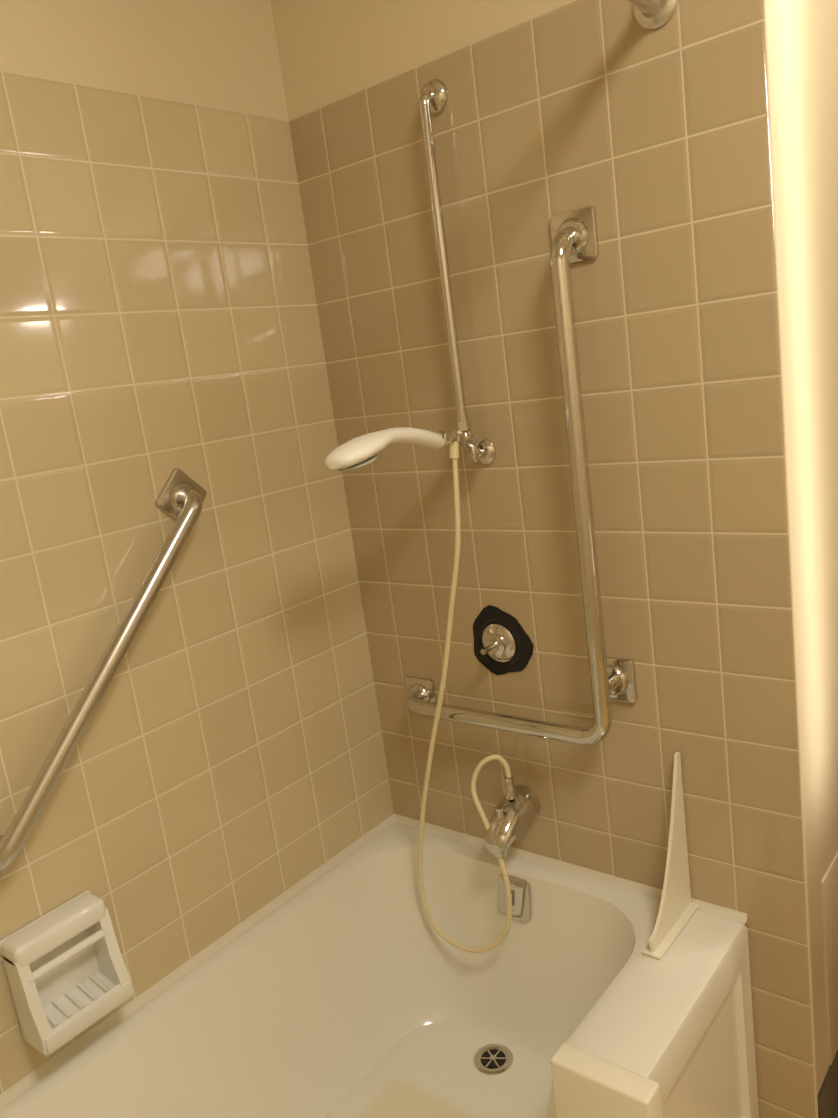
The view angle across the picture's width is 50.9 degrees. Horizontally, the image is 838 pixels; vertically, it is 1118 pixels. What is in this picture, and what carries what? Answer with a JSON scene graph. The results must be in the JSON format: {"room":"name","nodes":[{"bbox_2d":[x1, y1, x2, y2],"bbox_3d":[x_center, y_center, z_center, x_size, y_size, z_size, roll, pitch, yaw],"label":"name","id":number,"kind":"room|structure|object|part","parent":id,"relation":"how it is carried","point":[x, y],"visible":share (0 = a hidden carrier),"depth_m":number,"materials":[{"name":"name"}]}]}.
{"room":"bathroom","nodes":[
{"label":"bathroom","id":0,"kind":"room"},
{"bbox_2d":[0,0,288,120],"bbox_3d":[-0.581,-0.096,1.327,0.120,2.440,2.200,2,16,39],"label":"wall","id":1,"kind":"structure","parent":0,"point":[220,54],"depth_m":1.40,"materials":[{"name":"beige paint"}]},
{"bbox_2d":[0,72,393,1093],"bbox_3d":[-0.597,0.259,1.224,0.008,1.800,1.545,2,16,39],"label":"wall tile","id":2,"kind":"structure","parent":1,"relation":"attached to","point":[224,772],"depth_m":1.43,"materials":[{"name":"beige tile"}]},
{"bbox_2d":[0,890,132,1056],"bbox_3d":[-0.510,0.600,1.282,0.072,0.164,0.142,2,16,39],"label":"soap dish","id":3,"kind":"object","parent":2,"relation":"attached to","point":[68,979],"visible":1,"depth_m":1.28,"materials":[{"name":"white ceramic"}]},
{"bbox_2d":[0,468,206,878],"bbox_3d":[-0.473,0.158,1.312,0.064,0.523,0.529,2,16,39],"label":"grab rail","id":4,"kind":"object","parent":2,"relation":"attached to","point":[180,497],"visible":1,"depth_m":1.29,"materials":[{"name":"grey metal"}]},
{"bbox_2d":[289,0,817,1117],"bbox_3d":[0.211,0.084,1.525,0.846,1.800,0.008,2,16,39],"label":"wall tile","id":5,"kind":"structure","parent":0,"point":[655,148],"depth_m":1.39,"materials":[{"name":"beige tile"}]},
{"bbox_2d":[325,79,539,952],"bbox_3d":[-0.041,0.024,1.473,0.239,1.537,0.352,2,16,39],"label":"shower","id":6,"kind":"object","parent":5,"relation":"attached to","point":[516,811],"visible":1,"depth_m":1.48,"materials":[{"name":"silver metal"}]},
{"bbox_3d":[0.162,0.465,1.608,0.070,0.127,0.112,2,16,39],"label":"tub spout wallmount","id":7,"kind":"part","parent":6,"relation":"part of","materials":[{"name":"silver metal"}]},
{"bbox_2d":[473,605,533,674],"bbox_3d":[0.134,0.155,1.569,0.132,0.134,0.056,2,16,39],"label":"mixing valve","id":8,"kind":"object","parent":5,"relation":"attached to","point":[502,641],"visible":1,"depth_m":1.58,"materials":[{"name":"black rubber"}]},
{"bbox_3d":[0.127,0.159,1.568,0.038,0.057,0.044,2,16,39],"label":"stem","id":9,"kind":"part","parent":8,"relation":"part of","materials":[{"name":"silver metal"}]},
{"bbox_2d":[404,206,637,744],"bbox_3d":[0.098,-0.097,1.508,0.504,0.863,0.068,2,16,39],"label":"grab rail","id":10,"kind":"object","parent":5,"relation":"attached to","point":[574,234],"visible":0.98,"depth_m":1.36,"materials":[{"name":"silver metal"}]},
{"bbox_2d":[271,0,837,1094],"bbox_3d":[0.282,-0.272,1.602,0.853,2.440,0.370,2,16,39],"label":"wall","id":11,"kind":"structure","parent":0,"point":[333,50],"depth_m":1.34,"materials":[{"name":"beige paint"}]},
{"bbox_2d":[817,1050,837,1117],"bbox_3d":[0.772,0.875,1.569,0.016,0.100,0.370,2,16,39],"label":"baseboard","id":12,"kind":"structure","parent":11,"relation":"attached to","point":[827,1095],"depth_m":1.48,"materials":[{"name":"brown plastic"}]},
{"bbox_2d":[821,851,837,1064],"bbox_3d":[0.735,0.656,1.522,0.004,0.345,0.220,2,16,39],"label":"access panel","id":13,"kind":"object","parent":11,"relation":"attached to","point":[829,888],"visible":1,"depth_m":1.46,"materials":[{"name":"beige paint"}]},
{"bbox_3d":[0.587,1.156,0.760,2.720,0.060,2.200,2,16,39],"label":"floor","id":14,"kind":"structure","parent":0,"visible":0},
{"bbox_2d":[0,752,758,1117],"bbox_3d":[-0.221,0.815,1.093,0.772,0.675,1.527,2,16,39],"label":"bathtub","id":15,"kind":"object","parent":14,"relation":"on","point":[348,982],"visible":0.94,"depth_m":1.55,"materials":[{"name":"ceramic"}]},
{"bbox_2d":[473,1043,513,1075],"bbox_3d":[0.138,0.925,1.631,0.074,0.004,0.074,2,16,39],"label":"drain","id":16,"kind":"object","parent":15,"relation":"in","point":[489,1059],"depth_m":1.63,"materials":[{"name":"silver metal"}]},
{"bbox_3d":[-0.168,0.195,-0.298,2.600,2.440,0.155,2,16,39],"label":"wall","id":17,"kind":"structure","parent":0,"visible":0},
{"bbox_2d":[628,0,678,29],"bbox_3d":[-0.164,-0.550,0.593,0.064,0.064,1.536,2,16,39],"label":"rail","id":18,"kind":"object","parent":17,"relation":"attached to","point":[651,14],"visible":1,"depth_m":1.15,"materials":[{"name":"silver metal"}]}
]}

